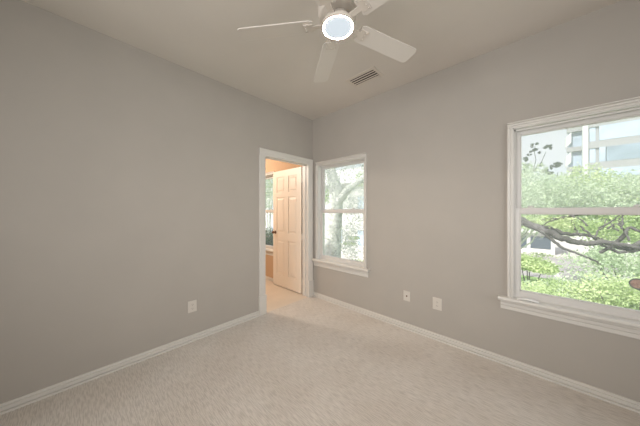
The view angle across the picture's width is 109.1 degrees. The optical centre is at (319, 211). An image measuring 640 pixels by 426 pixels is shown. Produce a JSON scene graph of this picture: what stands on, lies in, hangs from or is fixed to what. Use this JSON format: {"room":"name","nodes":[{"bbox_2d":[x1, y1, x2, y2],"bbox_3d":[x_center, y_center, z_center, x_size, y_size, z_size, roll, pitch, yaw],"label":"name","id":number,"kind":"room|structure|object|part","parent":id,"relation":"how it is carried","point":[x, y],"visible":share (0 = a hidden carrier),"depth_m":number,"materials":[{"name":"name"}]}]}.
{"room":"empty bedroom","nodes":[
{"label":"empty bedroom","id":0,"kind":"room"},
{"bbox_2d":[0,0,312,403],"bbox_3d":[-1.632,-0.058,2.041,0.120,2.740,4.300,0,0,43],"label":"wall","id":1,"kind":"structure","parent":0,"point":[129,175],"depth_m":1.87,"materials":[{"name":"beige paint"}]},
{"bbox_2d":[0,311,259,414],"bbox_3d":[-1.908,1.280,1.642,0.024,0.063,3.340,0,0,43],"label":"baseboard","id":2,"kind":"structure","parent":1,"relation":"attached to","point":[35,396],"depth_m":1.85,"materials":[{"name":"white paint"}]},
{"bbox_2d":[188,300,196,312],"bbox_3d":[-1.292,0.962,2.309,0.009,0.116,0.082,0,0,43],"label":"wall outlet","id":3,"kind":"object","parent":1,"relation":"attached to","point":[192,305],"visible":1,"depth_m":2.31,"materials":[{"name":"grey plastic"}]},
{"bbox_2d":[259,148,313,315],"bbox_3d":[-0.484,0.255,3.253,0.161,2.115,0.954,0,0,43],"label":"trim","id":4,"kind":"structure","parent":1,"relation":"attached to","point":[307,164],"depth_m":3.42,"materials":[{"name":"white paint"}]},
{"bbox_3d":[-0.731,0.133,2.899,0.021,1.869,0.089,0,0,43],"label":"casing","id":5,"kind":"part","parent":4,"relation":"part of","materials":[{"name":"white paint"}]},
{"bbox_3d":[-0.438,-0.758,3.210,0.022,0.089,0.942,0,0,43],"label":"head casing","id":6,"kind":"part","parent":4,"relation":"part of","materials":[{"name":"white paint"}]},
{"bbox_3d":[-0.147,0.133,3.521,0.021,1.869,0.089,0,0,43],"label":"casing","id":7,"kind":"part","parent":4,"relation":"part of","materials":[{"name":"white paint"}]},
{"bbox_2d":[0,280,639,425],"bbox_3d":[-1.151,1.412,1.590,7.800,0.200,4.300,0,0,43],"label":"floor","id":8,"kind":"structure","parent":0,"point":[309,361],"depth_m":1.71,"materials":[{"name":"beige carpet"}]},
{"bbox_2d":[22,0,620,119],"bbox_3d":[0.060,-1.528,0.557,4.620,0.200,4.450,0,0,43],"label":"ceiling","id":9,"kind":"structure","parent":0,"point":[202,37],"depth_m":1.83,"materials":[{"name":"paint"}]},
{"bbox_2d":[237,0,415,82],"bbox_3d":[0.139,-1.260,1.339,1.162,0.337,1.212,0,0,43],"label":"ceiling fan","id":10,"kind":"object","parent":9,"relation":"hanging from","point":[337,18],"visible":1,"depth_m":1.42,"materials":[{"name":"beige wood"}]},
{"bbox_3d":[-0.275,-1.128,1.426,0.475,0.006,0.128,0,9,8],"label":"fan blade","id":11,"kind":"part","parent":10,"relation":"part of","materials":[{"name":"grey"}]},
{"bbox_3d":[-0.062,-1.128,1.023,0.128,0.006,0.475,10,4,26],"label":"fan blade","id":12,"kind":"part","parent":10,"relation":"part of","materials":[{"name":"white"}]},
{"bbox_3d":[0.042,-1.128,1.753,0.128,0.006,0.475,-9,2,-10],"label":"fan blade","id":13,"kind":"part","parent":10,"relation":"part of","materials":[{"name":"grey"}]},
{"bbox_3d":[0.386,-1.128,1.101,0.475,0.006,0.128,0,-9,44],"label":"fan blade","id":14,"kind":"part","parent":10,"relation":"part of","materials":[{"name":"white wood"}]},
{"bbox_3d":[0.451,-1.128,1.552,0.475,0.006,0.128,0,-9,-28],"label":"fan blade","id":15,"kind":"part","parent":10,"relation":"part of","materials":[{"name":"white wood"}]},
{"bbox_2d":[345,66,383,87],"bbox_3d":[0.471,-1.425,2.434,0.356,0.006,0.200,0,0,43],"label":"ceiling vent","id":16,"kind":"object","parent":9,"relation":"in","point":[372,73],"visible":1,"depth_m":2.42,"materials":[{"name":"beige metal"}]},
{"bbox_2d":[266,0,639,401],"bbox_3d":[0.372,0.042,3.212,7.800,2.940,0.150,0,0,43],"label":"wall","id":17,"kind":"structure","parent":0,"point":[435,144],"depth_m":2.14,"materials":[{"name":"beige paint"}]},
{"bbox_2d":[266,171,274,255],"bbox_3d":[-1.129,0.045,4.587,0.990,1.583,0.200,0,0,43],"label":"window","id":18,"kind":"structure","parent":17,"relation":"in","point":[269,175],"depth_m":4.40,"materials":[{"name":"white plastic"}]},
{"bbox_3d":[-1.123,0.347,4.600,0.828,0.746,0.034,0,0,43],"label":"sash","id":19,"kind":"part","parent":18,"relation":"part of","materials":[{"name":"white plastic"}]},
{"bbox_2d":[272,167,301,293],"bbox_3d":[-0.549,0.297,3.859,0.778,2.005,0.169,0,0,43],"label":"door","id":20,"kind":"structure","parent":17,"relation":"in","point":[287,184],"depth_m":3.83,"materials":[{"name":"beige paint"}]},
{"bbox_2d":[311,152,369,277],"bbox_3d":[0.297,0.045,3.248,0.998,1.583,0.200,0,0,43],"label":"window","id":21,"kind":"structure","parent":17,"relation":"in","point":[359,268],"depth_m":3.30,"materials":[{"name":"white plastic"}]},
{"bbox_3d":[-0.051,0.013,3.494,0.035,1.427,0.018,0,0,43],"label":"casing","id":22,"kind":"part","parent":21,"relation":"part of","materials":[{"name":"white paint"}]},
{"bbox_3d":[0.320,0.026,3.261,0.823,1.452,0.150,0,0,43],"label":"frame","id":23,"kind":"part","parent":21,"relation":"part of","materials":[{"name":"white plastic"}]},
{"bbox_3d":[0.259,-0.723,3.196,0.893,0.046,0.028,0,0,43],"label":"head casing","id":24,"kind":"part","parent":21,"relation":"part of","materials":[{"name":"white paint"}]},
{"bbox_3d":[0.312,0.347,3.253,0.811,0.746,0.034,0,0,43],"label":"sash","id":25,"kind":"part","parent":21,"relation":"part of","materials":[{"name":"white plastic"}]},
{"bbox_3d":[0.337,-0.340,3.280,0.811,0.704,0.034,0,0,43],"label":"sash","id":26,"kind":"part","parent":21,"relation":"part of","materials":[{"name":"white plastic"}]},
{"bbox_3d":[0.575,0.013,2.906,0.035,1.427,0.018,0,0,43],"label":"casing","id":27,"kind":"part","parent":21,"relation":"part of","materials":[{"name":"white paint"}]},
{"bbox_2d":[403,290,409,301],"bbox_3d":[0.965,0.944,2.541,0.076,0.112,0.017,0,0,43],"label":"outlet","id":28,"kind":"object","parent":17,"relation":"attached to","point":[406,294],"visible":1,"depth_m":2.54,"materials":[{"name":"grey plastic"}]},
{"bbox_2d":[433,297,441,310],"bbox_3d":[1.197,0.945,2.329,0.086,0.122,0.009,0,0,43],"label":"wall outlet","id":29,"kind":"object","parent":17,"relation":"attached to","point":[437,302],"visible":1,"depth_m":2.33,"materials":[{"name":"grey plastic"}]},
{"bbox_2d":[313,292,639,413],"bbox_3d":[1.515,1.280,2.020,4.500,0.063,0.024,0,0,43],"label":"baseboard","id":30,"kind":"structure","parent":17,"relation":"attached to","point":[601,394],"depth_m":1.93,"materials":[{"name":"white paint"}]},
{"bbox_2d":[498,96,639,339],"bbox_3d":[2.012,0.045,1.639,1.144,1.583,0.200,0,0,43],"label":"window","id":31,"kind":"structure","parent":17,"relation":"in","point":[622,321],"depth_m":1.76,"materials":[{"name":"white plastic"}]},
{"bbox_3d":[1.613,0.013,1.933,0.035,1.427,0.018,0,0,43],"label":"casing","id":32,"kind":"part","parent":31,"relation":"part of","materials":[{"name":"white paint"}]},
{"bbox_2d":[517,298,538,302],"bbox_3d":[1.674,0.716,1.838,0.130,0.019,0.040,0,0,43],"label":"strip","id":33,"kind":"object","parent":31,"relation":"on","point":[517,298],"visible":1,"depth_m":1.84,"materials":[{"name":"white"}]},
{"bbox_3d":[1.973,-0.723,1.588,1.032,0.046,0.028,0,0,43],"label":"head casing","id":34,"kind":"part","parent":31,"relation":"part of","materials":[{"name":"white paint"}]},
{"bbox_3d":[2.051,-0.340,1.671,0.950,0.704,0.034,0,0,43],"label":"sash","id":35,"kind":"part","parent":31,"relation":"part of","materials":[{"name":"white plastic"}]},
{"bbox_3d":[2.026,0.347,1.645,0.950,0.746,0.034,0,0,43],"label":"sash","id":36,"kind":"part","parent":31,"relation":"part of","materials":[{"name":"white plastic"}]},
{"label":"outside","id":37,"kind":"structure","parent":0,"visible":0},
{"bbox_2d":[341,254,362,260],"bbox_3d":[-8.303,4.592,27.361,35.500,0.040,10.500,0,0,43],"label":"driveway","id":38,"kind":"structure","parent":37,"point":[342,255],"depth_m":22.61,"materials":[{"name":"concrete"}]},
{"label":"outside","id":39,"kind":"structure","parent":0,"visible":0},
{"bbox_2d":[521,227,635,308],"bbox_3d":[47.951,4.762,54.798,180.000,0.300,139.500,0,0,43],"label":"ground","id":40,"kind":"structure","parent":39,"point":[525,277],"depth_m":15.44,"materials":[{"name":"green plant"}]},
{"bbox_2d":[266,178,272,235],"bbox_3d":[-3.166,0.434,14.734,3.125,8.364,2.896,0,0,-32],"label":"tree","id":41,"kind":"object","parent":40,"relation":"on","point":[269,186],"visible":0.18,"depth_m":14.28,"materials":[{"name":"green plant"}]},
{"bbox_2d":[266,226,272,245],"bbox_3d":[-2.749,2.678,12.207,2.438,3.880,2.018,0,0,43],"label":"shrub","id":42,"kind":"object","parent":40,"relation":"on","point":[269,239],"visible":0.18,"depth_m":11.62,"materials":[{"name":"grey plant"}]},
{"bbox_2d":[266,167,363,256],"bbox_3d":[1.855,-0.388,30.515,21.200,10.000,9.200,0,0,43],"label":"house","id":43,"kind":"structure","parent":40,"relation":"on","point":[354,170],"depth_m":24.11,"materials":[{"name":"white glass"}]},
{"bbox_2d":[325,163,639,290],"bbox_3d":[2.357,1.094,5.203,6.808,7.062,2.762,0,0,43],"label":"oak tree","id":44,"kind":"object","parent":40,"relation":"on","point":[336,195],"visible":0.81,"depth_m":3.71,"materials":[{"name":"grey plant"}]},
{"bbox_2d":[521,253,563,288],"bbox_3d":[9.818,3.304,10.719,2.218,2.633,2.268,0,0,43],"label":"shrub","id":45,"kind":"object","parent":40,"relation":"on","point":[534,264],"visible":0.67,"depth_m":10.13,"materials":[{"name":"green plant"}]},
{"bbox_3d":[9.751,3.523,10.712,1.058,2.195,0.762,0,0,-4],"label":"stem","id":46,"kind":"part","parent":45,"relation":"part of","materials":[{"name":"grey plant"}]},
{"bbox_2d":[523,142,562,179],"bbox_3d":[13.277,0.173,14.317,2.734,8.913,0.380,0,0,43],"label":"slender tree","id":47,"kind":"object","parent":40,"relation":"on","point":[557,164],"visible":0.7,"depth_m":13.96,"materials":[{"name":"grey plant"}]},
{"bbox_2d":[521,283,568,297],"bbox_3d":[6.049,3.372,6.675,1.916,2.495,1.849,0,0,28],"label":"shrub","id":48,"kind":"object","parent":40,"relation":"on","point":[537,288],"visible":0.13,"depth_m":6.62,"materials":[{"name":"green plant"}]},
{"bbox_2d":[521,279,596,300],"bbox_3d":[7.170,3.410,7.051,1.771,2.420,2.120,0,0,-19],"label":"shrub","id":49,"kind":"object","parent":40,"relation":"on","point":[525,281],"visible":0.15,"depth_m":6.69,"materials":[{"name":"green plant"}]},
{"bbox_2d":[521,162,633,248],"bbox_3d":[10.686,1.016,11.096,5.188,7.200,5.870,0,0,43],"label":"tree","id":50,"kind":"object","parent":40,"relation":"on","point":[530,197],"visible":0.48,"depth_m":10.07,"materials":[{"name":"green plant"}]},
{"bbox_2d":[521,278,638,309],"bbox_3d":[7.555,3.314,6.653,2.642,2.615,1.733,0,0,43],"label":"shrub","id":51,"kind":"object","parent":40,"relation":"on","point":[552,283],"visible":0.29,"depth_m":6.59,"materials":[{"name":"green plant"}]},
{"bbox_2d":[535,271,639,309],"bbox_3d":[8.384,3.183,6.584,3.238,2.878,2.130,0,0,43],"label":"shrub","id":52,"kind":"object","parent":40,"relation":"on","point":[580,274],"visible":0.18,"depth_m":6.87,"materials":[{"name":"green plant"}]},
{"bbox_2d":[537,162,639,278],"bbox_3d":[13.450,1.079,11.607,5.587,7.075,5.914,0,0,43],"label":"tree","id":53,"kind":"object","parent":40,"relation":"on","point":[593,175],"visible":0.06,"depth_m":10.81,"materials":[{"name":"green plant"}]},
{"bbox_2d":[555,234,630,243],"bbox_3d":[41.203,3.812,28.973,18.500,1.600,0.400,0,0,43],"label":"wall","id":54,"kind":"structure","parent":40,"relation":"on","point":[578,238],"depth_m":32.44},
{"bbox_2d":[554,245,639,284],"bbox_3d":[10.982,2.853,8.302,3.906,3.537,2.565,0,0,43],"label":"shrub","id":55,"kind":"object","parent":40,"relation":"on","point":[631,269],"visible":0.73,"depth_m":8.38,"materials":[{"name":"green plant"}]},
{"bbox_2d":[556,166,639,255],"bbox_3d":[13.512,1.289,9.827,5.683,6.656,4.669,0,0,0],"label":"tree","id":56,"kind":"object","parent":40,"relation":"on","point":[634,180],"visible":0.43,"depth_m":9.49,"materials":[{"name":"green plant"}]},
{"bbox_2d":[563,270,639,309],"bbox_3d":[7.873,3.067,5.691,2.347,3.104,1.930,0,0,30],"label":"shrub","id":57,"kind":"object","parent":40,"relation":"on","point":[630,296],"visible":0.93,"depth_m":5.89,"materials":[{"name":"green plant"}]},
{"bbox_2d":[565,116,639,233],"bbox_3d":[57.940,-13.700,35.484,27.000,40.025,6.000,0,0,43],"label":"office tower","id":58,"kind":"structure","parent":40,"relation":"on","point":[615,144],"depth_m":39.52,"materials":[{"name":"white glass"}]},
{"bbox_3d":[48.163,-13.700,44.246,0.750,2.900,1.000,0,0,43],"label":"balcony panel","id":59,"kind":"part","parent":58,"relation":"part of","materials":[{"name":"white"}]},
{"bbox_3d":[48.163,-9.988,44.246,0.750,2.900,1.000,0,0,43],"label":"balcony panel","id":60,"kind":"part","parent":58,"relation":"part of","materials":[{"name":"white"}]},
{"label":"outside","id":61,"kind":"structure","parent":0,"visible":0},
{"bbox_2d":[521,241,636,264],"bbox_3d":[26.226,4.552,31.645,120.000,0.120,17.000,0,0,43],"label":"pavement","id":62,"kind":"structure","parent":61,"point":[558,251],"depth_m":26.20,"materials":[{"name":"concrete"}]},
{"bbox_2d":[521,228,554,254],"bbox_3d":[19.892,3.267,30.594,16.800,2.450,5.800,0,0,43],"label":"building","id":63,"kind":"structure","parent":62,"relation":"on","point":[544,245],"depth_m":24.17,"materials":[{"name":"white concrete"}]},
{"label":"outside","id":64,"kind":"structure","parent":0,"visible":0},
{"bbox_2d":[521,254,636,283],"bbox_3d":[16.818,4.597,21.617,120.000,0.030,10.500,0,0,43],"label":"street","id":65,"kind":"structure","parent":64,"point":[555,260],"depth_m":17.68,"materials":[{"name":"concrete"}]},
{"bbox_2d":[586,249,617,278],"bbox_3d":[17.758,3.352,14.213,1.594,2.536,1.519,0,0,43],"label":"shrub","id":66,"kind":"object","parent":65,"relation":"on","point":[589,249],"visible":0.03,"depth_m":14.25,"materials":[{"name":"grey plant"}]}
]}

